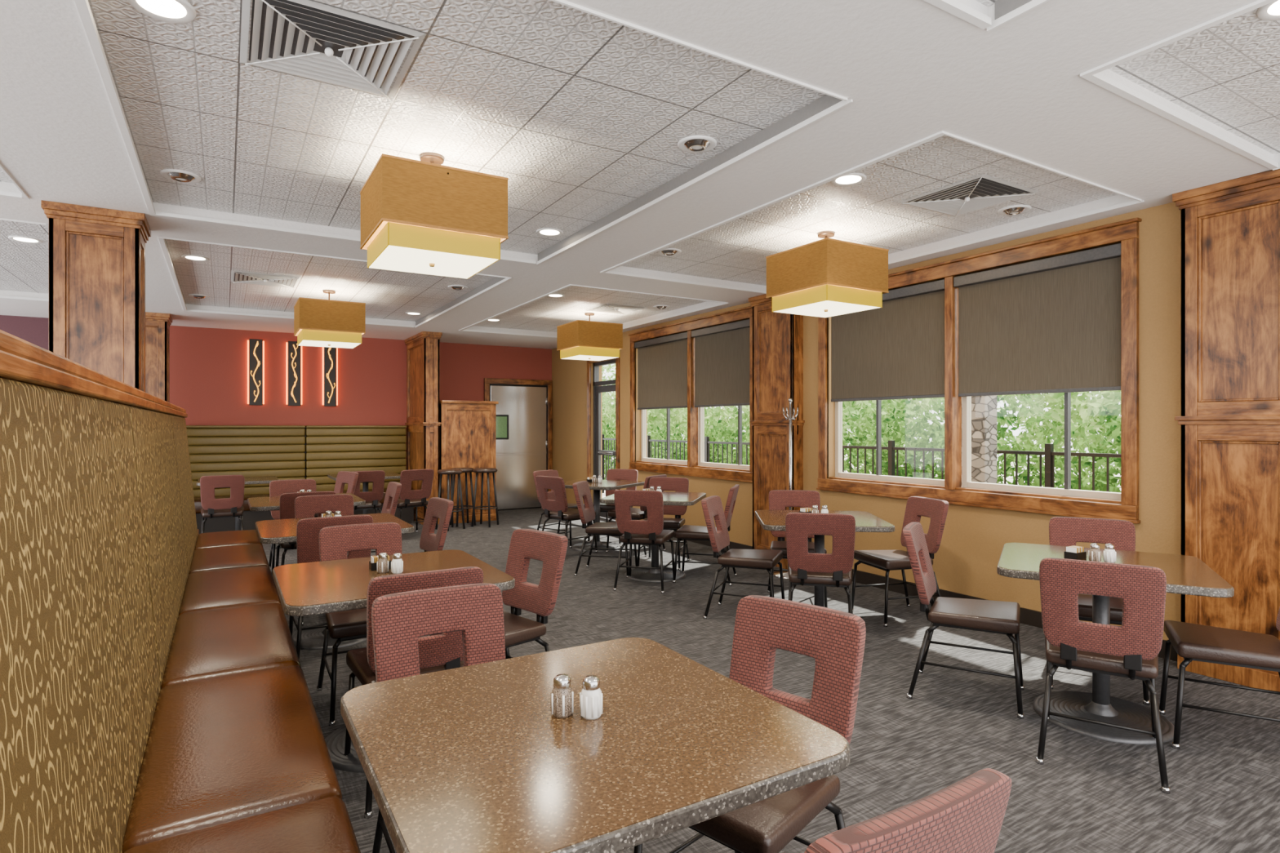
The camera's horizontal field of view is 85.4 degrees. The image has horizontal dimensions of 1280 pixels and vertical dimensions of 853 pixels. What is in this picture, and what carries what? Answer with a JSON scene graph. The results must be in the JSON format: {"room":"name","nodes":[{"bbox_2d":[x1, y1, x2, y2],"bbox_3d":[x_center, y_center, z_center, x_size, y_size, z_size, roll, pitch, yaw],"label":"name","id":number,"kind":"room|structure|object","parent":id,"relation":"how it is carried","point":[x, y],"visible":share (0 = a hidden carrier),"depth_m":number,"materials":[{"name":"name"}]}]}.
{"room":"restaurant","nodes":[
{"label":"restaurant","id":0,"kind":"room"},
{"bbox_2d":[0,315,48,350],"bbox_3d":[-8.085,-0.060,8.447,3.200,2.960,0.200,0,0,-31],"label":"wall","id":1,"kind":"structure","parent":0,"point":[33,330],"depth_m":8.62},
{"bbox_2d":[169,325,551,466],"bbox_3d":[-4.160,-0.060,10.796,5.950,2.960,0.200,0,0,-31],"label":"wall","id":2,"kind":"structure","parent":0,"point":[208,366],"depth_m":10.29,"materials":[{"name":"red paint"}]},
{"bbox_2d":[247,338,264,405],"bbox_3d":[-5.456,-0.770,9.857,0.210,0.940,0.080,0,0,-31],"label":"wall art","id":3,"kind":"object","parent":2,"relation":"attached to","point":[255,348],"visible":1,"depth_m":9.83,"materials":[{"name":"black metal"}]},
{"bbox_2d":[286,341,302,405],"bbox_3d":[-5.036,-0.770,10.109,0.210,0.940,0.080,0,0,-31],"label":"wall art","id":4,"kind":"object","parent":2,"relation":"attached to","point":[294,352],"visible":0.98,"depth_m":10.08,"materials":[{"name":"black metal"}]},
{"bbox_2d":[322,346,337,406],"bbox_3d":[-4.624,-0.770,10.355,0.210,0.940,0.080,0,0,-31],"label":"wall art","id":5,"kind":"object","parent":2,"relation":"attached to","point":[330,355],"visible":0.98,"depth_m":10.33,"materials":[{"name":"black metal"}]},
{"bbox_2d":[484,377,552,511],"bbox_3d":[-2.074,0.305,11.897,1.220,2.230,0.054,0,0,-31],"label":"door","id":6,"kind":"structure","parent":2,"relation":"in","point":[524,409],"depth_m":11.90,"materials":[{"name":"grey metal"}]},
{"bbox_2d":[439,400,498,523],"bbox_3d":[-2.552,0.520,10.348,0.850,1.800,0.200,0,0,-31],"label":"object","id":7,"kind":"structure","parent":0,"point":[468,428],"depth_m":10.29,"materials":[{"name":"wood"}]},
{"bbox_2d":[0,0,1279,349],"bbox_3d":[-2.272,-1.448,4.526,9.150,0.185,12.500,0,0,-31],"label":"ceiling","id":8,"kind":"structure","parent":0,"point":[1101,108],"depth_m":3.33,"materials":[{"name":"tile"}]},
{"bbox_2d":[8,235,42,244],"bbox_3d":[-4.725,-1.435,5.337,0.200,0.010,0.200,0,0,-31],"label":"recessed light","id":9,"kind":"object","parent":8,"relation":"in","point":[17,238],"visible":1,"depth_m":5.33,"materials":[{"name":"beige"}]},
{"bbox_2d":[127,0,196,23],"bbox_3d":[-1.633,-1.435,2.368,0.200,0.010,0.200,0,0,-31],"label":"recessed light","id":10,"kind":"object","parent":8,"relation":"in","point":[175,11],"visible":1,"depth_m":2.39,"materials":[{"name":"beige"}]},
{"bbox_2d":[160,168,201,182],"bbox_3d":[-2.632,-1.427,3.981,0.200,0.026,0.200,0,0,-31],"label":"recessed light","id":11,"kind":"object","parent":8,"relation":"in","point":[179,175],"visible":1,"depth_m":3.95,"materials":[{"name":"silver metal"}]},
{"bbox_2d":[181,254,208,261],"bbox_3d":[-3.791,-1.435,5.918,0.200,0.010,0.200,0,0,-31],"label":"recessed light","id":12,"kind":"object","parent":8,"relation":"in","point":[190,257],"visible":1,"depth_m":5.91,"materials":[{"name":"beige"}]},
{"bbox_2d":[231,270,301,288],"bbox_3d":[-3.655,-1.424,6.770,0.580,0.032,0.580,0,0,-31],"label":"ceiling vent","id":13,"kind":"object","parent":8,"relation":"in","point":[241,277],"visible":1,"depth_m":6.74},
{"bbox_2d":[293,289,365,348],"bbox_3d":[-3.293,-1.150,7.352,0.624,0.590,0.624,0,0,-31],"label":"pendant lamp","id":14,"kind":"object","parent":8,"relation":"hanging from","point":[318,322],"visible":1,"depth_m":7.11,"materials":[{"name":"fabric"}]},
{"bbox_2d":[240,0,425,97],"bbox_3d":[-1.182,-1.424,2.638,0.580,0.032,0.580,0,0,-31],"label":"ceiling vent","id":15,"kind":"object","parent":8,"relation":"in","point":[304,38],"visible":1,"depth_m":2.60,"materials":[{"name":"metal"}]},
{"bbox_2d":[360,151,508,279],"bbox_3d":[-1.111,-1.150,3.706,0.624,0.590,0.624,0,0,-31],"label":"pendant lamp","id":16,"kind":"object","parent":8,"relation":"hanging from","point":[426,215],"visible":1,"depth_m":3.48,"materials":[{"name":"fabric"}]},
{"bbox_2d":[448,284,467,289],"bbox_3d":[-1.878,-1.427,7.154,0.200,0.026,0.200,0,0,-31],"label":"recessed light","id":17,"kind":"object","parent":8,"relation":"in","point":[451,286],"visible":1,"depth_m":7.11,"materials":[{"name":"silver metal"}]},
{"bbox_2d":[536,227,563,236],"bbox_3d":[-0.668,-1.435,5.133,0.200,0.010,0.200,0,0,-31],"label":"recessed light","id":18,"kind":"object","parent":8,"relation":"in","point":[547,232],"visible":1,"depth_m":5.13,"materials":[{"name":"beige"}]},
{"bbox_2d":[556,312,622,360],"bbox_3d":[-0.642,-1.150,8.823,0.624,0.590,0.624,0,0,-31],"label":"pendant lamp","id":19,"kind":"object","parent":8,"relation":"hanging from","point":[578,340],"visible":1,"depth_m":8.59,"materials":[{"name":"fabric"}]},
{"bbox_2d":[584,302,648,314],"bbox_3d":[-0.291,-1.424,8.444,0.580,0.032,0.580,0,0,-31],"label":"ceiling vent","id":20,"kind":"object","parent":8,"relation":"in","point":[606,307],"visible":1,"depth_m":8.42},
{"bbox_2d":[657,248,681,255],"bbox_3d":[0.240,-1.427,5.700,0.200,0.026,0.200,0,0,-31],"label":"recessed light","id":21,"kind":"object","parent":8,"relation":"in","point":[665,251],"visible":0.97,"depth_m":5.66,"materials":[{"name":"silver metal"}]},
{"bbox_2d":[677,135,716,152],"bbox_3d":[0.291,-1.427,3.530,0.200,0.026,0.200,0,0,-31],"label":"recessed light","id":22,"kind":"object","parent":8,"relation":"in","point":[693,144],"visible":1,"depth_m":3.50,"materials":[{"name":"silver metal"}]},
{"bbox_2d":[765,230,888,317],"bbox_3d":[1.385,-1.150,5.164,0.624,0.590,0.624,0,0,-31],"label":"pendant lamp","id":23,"kind":"object","parent":8,"relation":"hanging from","point":[827,277],"visible":1,"depth_m":4.95,"materials":[{"name":"fabric"}]},
{"bbox_2d":[831,173,866,186],"bbox_3d":[1.213,-1.435,4.037,0.200,0.010,0.200,0,0,-31],"label":"recessed light","id":24,"kind":"object","parent":8,"relation":"in","point":[851,179],"visible":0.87,"depth_m":4.04,"materials":[{"name":"beige"}]},
{"bbox_2d":[898,173,1039,217],"bbox_3d":[2.049,-1.424,4.345,0.580,0.032,0.580,0,0,-31],"label":"ceiling vent","id":25,"kind":"object","parent":8,"relation":"in","point":[981,191],"visible":1,"depth_m":4.32,"materials":[{"name":"metal"}]},
{"bbox_2d":[997,204,1031,215],"bbox_3d":[2.483,-1.427,4.604,0.200,0.026,0.200,0,0,-31],"label":"recessed light","id":26,"kind":"object","parent":8,"relation":"in","point":[1015,209],"visible":1,"depth_m":4.57,"materials":[{"name":"silver metal"}]},
{"bbox_2d":[1256,0,1279,20],"bbox_3d":[2.222,-1.435,2.350,0.200,0.010,0.200,0,0,-31],"label":"recessed light","id":27,"kind":"object","parent":8,"relation":"in","point":[1270,11],"visible":0.92,"depth_m":2.40,"materials":[{"name":"beige"}]},
{"bbox_2d":[262,507,1279,852],"bbox_3d":[-2.237,1.470,4.663,9.350,0.100,12.700,0,0,-31],"label":"floor","id":28,"kind":"structure","parent":0,"point":[1088,794],"depth_m":3.36,"materials":[{"name":"grey carpet"}]},
{"bbox_2d":[40,200,151,391],"bbox_3d":[-3.508,0.028,4.508,0.510,2.785,0.460,0,0,-31],"label":"wood column","id":29,"kind":"structure","parent":28,"relation":"on","point":[97,255],"depth_m":4.36,"materials":[{"name":"brown wood"}]},
{"bbox_2d":[145,311,172,402],"bbox_3d":[-6.036,0.028,8.479,0.510,2.785,0.510,0,0,-31],"label":"wood column","id":30,"kind":"structure","parent":28,"relation":"on","point":[157,325],"depth_m":8.36,"materials":[{"name":"brown wood"}]},
{"bbox_2d":[0,329,360,852],"bbox_3d":[-1.795,0.634,2.818,0.725,1.572,8.080,0,0,-31],"label":"banquette","id":31,"kind":"object","parent":28,"relation":"on","point":[155,697],"visible":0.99,"depth_m":1.74,"materials":[{"name":"fabric"}]},
{"bbox_2d":[200,475,244,533],"bbox_3d":[-4.795,0.983,7.972,0.453,0.875,0.574,0,0,-31],"label":"dining chair","id":32,"kind":"object","parent":28,"relation":"on","point":[232,507],"visible":0.93,"depth_m":7.79,"materials":[{"name":"red fabric"}]},
{"bbox_2d":[196,475,279,530],"bbox_3d":[-5.032,1.040,8.701,0.870,0.760,0.870,0,0,-31],"label":"dining table","id":33,"kind":"object","parent":28,"relation":"on","point":[261,479],"visible":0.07,"depth_m":8.67,"materials":[{"name":"laminate"}]},
{"bbox_2d":[268,479,315,575],"bbox_3d":[-3.422,0.983,6.887,0.453,0.875,0.574,0,0,-31],"label":"dining chair","id":34,"kind":"object","parent":28,"relation":"on","point":[277,487],"visible":0.3,"depth_m":7.03,"materials":[{"name":"red fabric"}]},
{"bbox_2d":[186,425,413,534],"bbox_3d":[-4.786,0.703,9.867,2.920,1.435,0.748,0,0,-31],"label":"banquette","id":35,"kind":"object","parent":28,"relation":"on","point":[285,452],"visible":0.62,"depth_m":9.90,"materials":[{"name":"green leather"}]},
{"bbox_2d":[275,491,336,595],"bbox_3d":[-2.891,0.983,6.000,0.453,0.875,0.574,0,0,-31],"label":"dining chair","id":36,"kind":"object","parent":28,"relation":"on","point":[286,501],"visible":0.3,"depth_m":5.73,"materials":[{"name":"red fabric"}]},
{"bbox_2d":[247,493,365,511],"bbox_3d":[-3.029,1.040,6.287,0.900,0.760,0.900,0,0,-31],"label":"dining table","id":37,"kind":"object","parent":28,"relation":"on","point":[269,503],"visible":0.1,"depth_m":6.08,"materials":[{"name":"laminate"}]},
{"bbox_2d":[294,493,353,625],"bbox_3d":[-2.378,0.983,5.298,0.453,0.875,0.574,0,0,-31],"label":"dining chair","id":38,"kind":"object","parent":28,"relation":"on","point":[307,506],"visible":0.12,"depth_m":5.49,"materials":[{"name":"red fabric"}]},
{"bbox_2d":[288,515,373,659],"bbox_3d":[-1.974,0.983,4.428,0.453,0.875,0.574,0,0,-31],"label":"dining chair","id":39,"kind":"object","parent":28,"relation":"on","point":[308,530],"visible":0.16,"depth_m":4.16,"materials":[{"name":"red fabric"}]},
{"bbox_2d":[255,513,414,649],"bbox_3d":[-2.079,1.040,4.700,0.900,0.760,0.900,0,0,-31],"label":"dining table","id":40,"kind":"object","parent":28,"relation":"on","point":[279,531],"visible":0.34,"depth_m":4.53,"materials":[{"name":"stone"}]},
{"bbox_2d":[314,471,358,517],"bbox_3d":[-3.683,0.983,8.187,0.453,0.875,0.574,0,0,39],"label":"dining chair","id":41,"kind":"object","parent":28,"relation":"on","point":[343,477],"visible":0.27,"depth_m":8.36,"materials":[{"name":"red fabric"}]},
{"bbox_2d":[327,471,399,514],"bbox_3d":[-3.745,1.040,9.471,0.870,0.760,0.870,0,0,-31],"label":"dining table","id":42,"kind":"object","parent":28,"relation":"on","point":[388,475],"visible":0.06,"depth_m":9.44,"materials":[{"name":"laminate"}]},
{"bbox_2d":[347,470,385,513],"bbox_3d":[-3.490,0.983,8.753,0.453,0.875,0.574,0,0,-31],"label":"dining chair","id":43,"kind":"object","parent":28,"relation":"on","point":[372,499],"visible":0.59,"depth_m":8.60,"materials":[{"name":"red fabric"}]},
{"bbox_2d":[316,522,420,726],"bbox_3d":[-1.423,0.983,3.643,0.453,0.875,0.574,0,0,-31],"label":"dining chair","id":44,"kind":"object","parent":28,"relation":"on","point":[335,541],"visible":0.45,"depth_m":3.74,"materials":[{"name":"red fabric"}]},
{"bbox_2d":[370,481,401,552],"bbox_3d":[-2.593,0.983,6.606,0.574,0.875,0.453,0,0,-31],"label":"dining chair","id":45,"kind":"object","parent":28,"relation":"on","point":[393,489],"visible":0.23,"depth_m":6.72,"materials":[{"name":"red fabric"}]},
{"bbox_2d":[272,550,515,773],"bbox_3d":[-1.130,1.040,3.135,0.900,0.760,0.900,0,0,-31],"label":"dining table","id":46,"kind":"object","parent":28,"relation":"on","point":[316,588],"visible":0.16,"depth_m":3.02,"materials":[{"name":"laminate"}]},
{"bbox_2d":[368,555,391,570],"bbox_3d":[-1.204,0.631,3.219,0.090,0.058,0.060,0,0,-31],"label":"caddy","id":47,"kind":"object","parent":46,"relation":"on","point":[373,562],"visible":0.44,"depth_m":3.19,"materials":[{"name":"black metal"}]},
{"bbox_2d":[377,552,389,573],"bbox_3d":[-1.161,0.615,3.135,0.052,0.090,0.051,0,0,-31],"label":"pepper shaker","id":48,"kind":"object","parent":46,"relation":"on","point":[383,563],"visible":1,"depth_m":3.12,"materials":[{"name":"clear glass"}]},
{"bbox_2d":[391,552,403,573],"bbox_3d":[-1.094,0.615,3.126,0.052,0.090,0.051,0,0,-31],"label":"salt shaker","id":49,"kind":"object","parent":46,"relation":"on","point":[397,563],"visible":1,"depth_m":3.11,"materials":[{"name":"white glass"}]},
{"bbox_2d":[372,497,453,556],"bbox_3d":[-1.699,0.983,5.072,0.574,0.875,0.453,0,0,-36],"label":"dining chair","id":50,"kind":"object","parent":28,"relation":"on","point":[442,508],"visible":0.44,"depth_m":5.18,"materials":[{"name":"red fabric"}]},
{"bbox_2d":[343,566,483,818],"bbox_3d":[-0.930,0.983,2.838,0.453,0.875,0.574,0,0,-31],"label":"dining chair","id":51,"kind":"object","parent":28,"relation":"on","point":[443,651],"visible":0.47,"depth_m":2.66,"materials":[{"name":"red fabric"}]},
{"bbox_2d":[396,469,433,540],"bbox_3d":[-2.986,0.983,8.997,0.453,0.875,0.574,0,0,-41],"label":"dining chair","id":52,"kind":"object","parent":28,"relation":"on","point":[409,498],"visible":0.73,"depth_m":8.83,"materials":[{"name":"red fabric"}]},
{"bbox_2d":[404,331,442,524],"bbox_3d":[-3.295,0.028,10.509,0.280,2.785,1.179,0,0,-31],"label":"wood column","id":53,"kind":"structure","parent":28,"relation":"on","point":[423,424],"depth_m":10.08,"materials":[{"name":"wood"}]},
{"bbox_2d":[371,582,505,852],"bbox_3d":[-0.544,0.983,2.107,0.453,0.875,0.574,0,0,-31],"label":"dining chair","id":54,"kind":"object","parent":28,"relation":"on","point":[398,620],"visible":0.28,"depth_m":2.29,"materials":[{"name":"red fabric"}]},
{"bbox_2d":[435,469,465,531],"bbox_3d":[-2.630,1.008,9.614,0.340,0.826,0.340,0,0,39],"label":"bar stool","id":55,"kind":"object","parent":28,"relation":"on","point":[441,472],"visible":0.73,"depth_m":9.59,"materials":[{"name":"wood"}]},
{"bbox_2d":[448,467,475,527],"bbox_3d":[-2.556,1.008,9.996,0.340,0.826,0.340,0,0,-36],"label":"bar stool","id":56,"kind":"object","parent":28,"relation":"on","point":[465,470],"visible":0.65,"depth_m":9.96,"materials":[{"name":"metal"}]},
{"bbox_2d":[471,467,498,527],"bbox_3d":[-2.215,1.008,9.932,0.340,0.826,0.340,0,0,14],"label":"bar stool","id":57,"kind":"object","parent":28,"relation":"on","point":[487,470],"visible":1,"depth_m":9.85,"materials":[{"name":"metal"}]},
{"bbox_2d":[429,528,568,659],"bbox_3d":[-0.694,0.983,3.410,0.453,0.875,0.574,0,0,44],"label":"dining chair","id":58,"kind":"object","parent":28,"relation":"on","point":[548,548],"visible":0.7,"depth_m":3.49,"materials":[{"name":"red fabric"}]},
{"bbox_2d":[533,469,590,547],"bbox_3d":[-0.968,0.983,8.491,0.574,0.875,0.453,0,0,34],"label":"dining chair","id":59,"kind":"object","parent":28,"relation":"on","point":[553,473],"visible":0.25,"depth_m":8.55,"materials":[{"name":"red fabric"}]},
{"bbox_2d":[535,475,597,552],"bbox_3d":[-0.830,0.983,7.784,0.453,0.875,0.574,0,0,41],"label":"dining chair","id":60,"kind":"object","parent":28,"relation":"on","point":[558,508],"visible":0.95,"depth_m":7.61,"materials":[{"name":"red fabric"}]},
{"bbox_2d":[340,637,850,852],"bbox_3d":[-0.147,1.040,1.590,0.900,0.760,0.900,0,0,-31],"label":"dining table","id":61,"kind":"object","parent":28,"relation":"on","point":[475,758],"visible":0.95,"depth_m":1.41,"materials":[{"name":"stone"}]},
{"bbox_2d":[551,674,573,718],"bbox_3d":[-0.178,0.615,1.590,0.052,0.090,0.051,0,0,-31],"label":"pepper shaker","id":62,"kind":"object","parent":61,"relation":"on","point":[562,694],"visible":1,"depth_m":1.57,"materials":[{"name":"clear glass"}]},
{"bbox_2d":[579,675,602,719],"bbox_3d":[-0.111,0.615,1.581,0.052,0.090,0.051,0,0,-31],"label":"salt shaker","id":63,"kind":"object","parent":61,"relation":"on","point":[591,695],"visible":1,"depth_m":1.56,"materials":[{"name":"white glass"}]},
{"bbox_2d":[564,479,644,551],"bbox_3d":[-0.505,1.040,8.147,0.870,0.760,0.870,0,0,29],"label":"dining table","id":64,"kind":"object","parent":28,"relation":"on","point":[606,485],"visible":0.76,"depth_m":8.10,"materials":[{"name":"laminate"}]},
{"bbox_2d":[572,480,637,577],"bbox_3d":[-0.339,0.983,6.768,0.574,0.875,0.453,0,0,11],"label":"dining chair","id":65,"kind":"object","parent":28,"relation":"on","point":[587,515],"visible":0.84,"depth_m":6.65,"materials":[{"name":"red fabric"}]},
{"bbox_2d":[587,468,638,545],"bbox_3d":[-0.323,0.983,8.637,0.453,0.875,0.574,0,0,24],"label":"dining chair","id":66,"kind":"object","parent":28,"relation":"on","point":[613,473],"visible":0.33,"depth_m":8.81,"materials":[{"name":"red fabric"}]},
{"bbox_2d":[605,474,666,556],"bbox_3d":[-0.030,0.983,7.882,0.574,0.875,0.453,0,0,31],"label":"dining chair","id":67,"kind":"object","parent":28,"relation":"on","point":[640,513],"visible":0.37,"depth_m":7.70,"materials":[{"name":"red fabric"}]},
{"bbox_2d":[613,489,674,593],"bbox_3d":[0.045,0.983,6.188,0.453,0.875,0.574,0,0,14],"label":"dining chair","id":68,"kind":"object","parent":28,"relation":"on","point":[650,531],"visible":1,"depth_m":5.98,"materials":[{"name":"red fabric"}]},
{"bbox_2d":[600,491,706,582],"bbox_3d":[0.145,1.040,6.613,0.870,0.760,0.870,0,0,14],"label":"dining table","id":69,"kind":"object","parent":28,"relation":"on","point":[682,499],"visible":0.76,"depth_m":6.52,"materials":[{"name":"laminate"}]},
{"bbox_2d":[637,477,689,570],"bbox_3d":[0.251,0.983,7.181,0.453,0.875,0.574,0,0,14],"label":"dining chair","id":70,"kind":"object","parent":28,"relation":"on","point":[677,484],"visible":0.48,"depth_m":7.34,"materials":[{"name":"red fabric"}]},
{"bbox_2d":[672,484,739,586],"bbox_3d":[0.627,0.983,6.455,0.574,0.875,0.453,0,0,14],"label":"dining chair","id":71,"kind":"object","parent":28,"relation":"on","point":[688,532],"visible":0.59,"depth_m":6.30,"materials":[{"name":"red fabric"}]},
{"bbox_2d":[701,495,784,618],"bbox_3d":[0.780,0.983,5.242,0.574,0.875,0.453,0,0,21],"label":"dining chair","id":72,"kind":"object","parent":28,"relation":"on","point":[712,506],"visible":0.96,"depth_m":5.16,"materials":[{"name":"red fabric"}]},
{"bbox_2d":[633,595,866,852],"bbox_3d":[0.314,0.983,1.939,0.453,0.875,0.574,0,0,43],"label":"dining chair","id":73,"kind":"object","parent":28,"relation":"on","point":[835,639],"visible":0.45,"depth_m":1.99,"materials":[{"name":"red fabric"}]},
{"bbox_2d":[748,293,804,569],"bbox_3d":[1.397,0.028,7.129,0.180,2.791,0.660,0,0,-31],"label":"wood column","id":74,"kind":"structure","parent":28,"relation":"on","point":[777,337],"depth_m":7.09,"materials":[{"name":"brown wood"}]},
{"bbox_2d":[773,398,798,579],"bbox_3d":[1.433,0.574,6.603,0.340,1.692,0.340,0,0,-31],"label":"coat rack","id":75,"kind":"object","parent":28,"relation":"on","point":[776,574],"visible":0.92,"depth_m":6.59,"materials":[{"name":"silver metal"}]},
{"bbox_2d":[767,489,827,608],"bbox_3d":[1.276,0.983,5.677,0.453,0.875,0.574,0,0,9],"label":"dining chair","id":76,"kind":"object","parent":28,"relation":"on","point":[779,500],"visible":0.39,"depth_m":5.88,"materials":[{"name":"red fabric"}]},
{"bbox_2d":[785,512,855,613],"bbox_3d":[1.196,0.983,4.616,0.453,0.875,0.574,0,0,14],"label":"dining chair","id":77,"kind":"object","parent":28,"relation":"on","point":[834,569],"visible":0.91,"depth_m":4.40,"materials":[{"name":"red fabric"}]},
{"bbox_2d":[755,510,894,607],"bbox_3d":[1.300,1.040,5.032,0.870,0.760,0.870,0,0,5],"label":"dining table","id":78,"kind":"object","parent":28,"relation":"on","point":[769,520],"visible":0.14,"depth_m":5.00,"materials":[{"name":"laminate"}]},
{"bbox_2d":[783,768,1011,852],"bbox_3d":[0.278,0.983,1.230,0.453,0.875,0.574,0,0,-31],"label":"dining chair","id":79,"kind":"object","parent":28,"relation":"on","point":[966,815],"visible":1,"depth_m":1.00,"materials":[{"name":"red fabric"}]},
{"bbox_2d":[851,496,948,626],"bbox_3d":[1.948,0.983,5.207,0.574,0.875,0.453,0,0,-16],"label":"dining chair","id":80,"kind":"object","parent":28,"relation":"on","point":[917,507],"visible":0.7,"depth_m":5.15,"materials":[{"name":"red fabric"}]},
{"bbox_2d":[902,521,1024,719],"bbox_3d":[1.721,0.983,3.700,0.574,0.875,0.453,0,0,29],"label":"dining chair","id":81,"kind":"object","parent":28,"relation":"on","point":[1000,617],"visible":1,"depth_m":3.62,"materials":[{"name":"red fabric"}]},
{"bbox_2d":[1046,516,1150,705],"bbox_3d":[2.544,0.983,3.892,0.453,0.875,0.574,0,0,30],"label":"dining chair","id":82,"kind":"object","parent":28,"relation":"on","point":[1063,531],"visible":0.29,"depth_m":4.04,"materials":[{"name":"red fabric"}]},
{"bbox_2d":[1035,557,1170,794],"bbox_3d":[1.994,0.983,3.011,0.453,0.875,0.574,0,0,33],"label":"dining chair","id":83,"kind":"object","parent":28,"relation":"on","point":[1131,650],"visible":1,"depth_m":2.82,"materials":[{"name":"red fabric"}]},
{"bbox_2d":[996,542,1234,744],"bbox_3d":[2.250,1.040,3.386,0.870,0.760,0.870,0,0,30],"label":"dining table","id":84,"kind":"object","parent":28,"relation":"on","point":[1186,575],"visible":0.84,"depth_m":3.34,"materials":[{"name":"laminate"}]},
{"bbox_2d":[1064,545,1086,559],"bbox_3d":[2.177,0.631,3.470,0.090,0.058,0.060,0,0,-31],"label":"caddy","id":85,"kind":"object","parent":84,"relation":"on","point":[1076,553],"visible":0.95,"depth_m":3.45,"materials":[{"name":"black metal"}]},
{"bbox_2d":[1088,542,1101,561],"bbox_3d":[2.219,0.615,3.386,0.052,0.090,0.051,0,0,-31],"label":"pepper shaker","id":86,"kind":"object","parent":84,"relation":"on","point":[1094,553],"visible":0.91,"depth_m":3.37,"materials":[{"name":"clear glass"}]},
{"bbox_2d":[1103,543,1115,563],"bbox_3d":[2.287,0.615,3.378,0.052,0.090,0.051,0,0,-31],"label":"salt shaker","id":87,"kind":"object","parent":84,"relation":"on","point":[1109,553],"visible":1,"depth_m":3.36,"materials":[{"name":"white glass"}]},
{"bbox_2d":[1159,608,1279,749],"bbox_3d":[2.709,0.983,3.112,0.574,0.875,0.453,0,0,30],"label":"dining chair","id":88,"kind":"object","parent":28,"relation":"on","point":[1191,642],"visible":0.96,"depth_m":3.06,"materials":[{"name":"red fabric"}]},
{"bbox_2d":[1172,168,1279,691],"bbox_3d":[3.351,0.028,3.864,0.180,2.791,0.590,0,0,-31],"label":"wood column","id":89,"kind":"structure","parent":28,"relation":"on","point":[1228,420],"depth_m":3.87,"materials":[{"name":"brown wood"}]},
{"bbox_2d":[551,201,1180,639],"bbox_3d":[1.688,-0.060,7.012,0.200,2.960,12.700,0,0,-31],"label":"wall","id":90,"kind":"structure","parent":0,"point":[966,561],"depth_m":5.30,"materials":[{"name":"paint"}]},
{"bbox_2d":[586,357,619,521],"bbox_3d":[-0.516,0.170,10.588,0.150,2.500,1.020,0,0,-31],"label":"door","id":91,"kind":"structure","parent":90,"relation":"in","point":[598,388],"depth_m":10.85,"materials":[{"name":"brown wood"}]},
{"bbox_2d":[628,306,752,482],"bbox_3d":[0.640,-0.350,8.716,0.250,1.920,2.730,0,0,-31],"label":"window","id":92,"kind":"structure","parent":90,"relation":"in","point":[695,415],"depth_m":8.59,"materials":[{"name":"brown wood"}]},
{"bbox_2d":[634,331,687,409],"bbox_3d":[0.290,-0.708,9.208,0.085,0.945,1.305,0,0,-31],"label":"roller shade","id":93,"kind":"object","parent":92,"relation":"attached to","point":[662,362],"visible":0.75,"depth_m":9.18,"materials":[{"name":"fabric"}]},
{"bbox_2d":[691,319,749,407],"bbox_3d":[0.955,-0.708,8.097,0.085,0.945,1.125,0,0,-31],"label":"roller shade","id":94,"kind":"object","parent":92,"relation":"attached to","point":[722,352],"visible":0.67,"depth_m":8.09,"materials":[{"name":"fabric"}]},
{"bbox_2d":[631,519,1177,662],"bbox_3d":[1.646,1.365,6.871,0.018,0.110,12.500,0,0,-31],"label":"baseboard","id":95,"kind":"structure","parent":90,"relation":"attached to","point":[1028,616],"depth_m":5.81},
{"bbox_2d":[816,217,1142,524],"bbox_3d":[2.512,-0.350,5.588,0.250,1.920,2.760,0,0,-31],"label":"window","id":96,"kind":"structure","parent":90,"relation":"in","point":[957,410],"depth_m":5.19,"materials":[{"name":"brown wood"}]},
{"bbox_2d":[831,279,944,401],"bbox_3d":[2.144,-0.708,6.111,0.085,0.945,1.265,0,0,-31],"label":"roller shade","id":97,"kind":"object","parent":96,"relation":"attached to","point":[895,350],"visible":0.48,"depth_m":6.01,"materials":[{"name":"fabric"}]},
{"bbox_2d":[953,243,1120,396],"bbox_3d":[2.816,-0.708,4.987,0.085,0.945,1.195,0,0,-31],"label":"roller shade","id":98,"kind":"object","parent":96,"relation":"attached to","point":[1051,325],"visible":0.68,"depth_m":4.92,"materials":[{"name":"fabric"}]},
{"label":"outside","id":99,"kind":"structure","parent":0,"visible":0},
{"bbox_2d":[602,453,1120,497],"bbox_3d":[10.459,1.595,16.748,24.850,0.150,42.000,0,0,-31],"label":"ground","id":100,"kind":"structure","parent":99,"point":[1118,474],"depth_m":22.66,"materials":[{"name":"plant"}]},
{"bbox_2d":[602,395,1120,493],"bbox_3d":[2.914,0.459,13.086,2.758,2.186,23.048,0,0,-31],"label":"trees","id":101,"kind":"object","parent":100,"relation":"on","point":[1101,478],"visible":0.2,"depth_m":10.27,"materials":[{"name":"green plant"}]},
{"bbox_2d":[602,364,1120,490],"bbox_3d":[5.406,-0.975,19.850,7.649,5.209,33.934,0,0,-31],"label":"foliage","id":102,"kind":"object","parent":100,"relation":"on","point":[1086,408],"visible":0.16,"depth_m":14.08,"materials":[{"name":"plant"}]},
{"bbox_2d":[602,434,1120,493],"bbox_3d":[1.712,0.850,11.549,0.060,1.340,22.060,0,0,-31],"label":"iron fence","id":103,"kind":"object","parent":100,"relation":"on","point":[1049,453],"visible":0.16,"depth_m":8.66,"materials":[{"name":"black metal"}]},
{"bbox_2d":[971,395,996,483],"bbox_3d":[3.618,-0.030,7.410,0.300,3.100,0.360,0,0,-31],"label":"stone pillar","id":104,"kind":"structure","parent":100,"relation":"on","point":[984,408],"depth_m":7.29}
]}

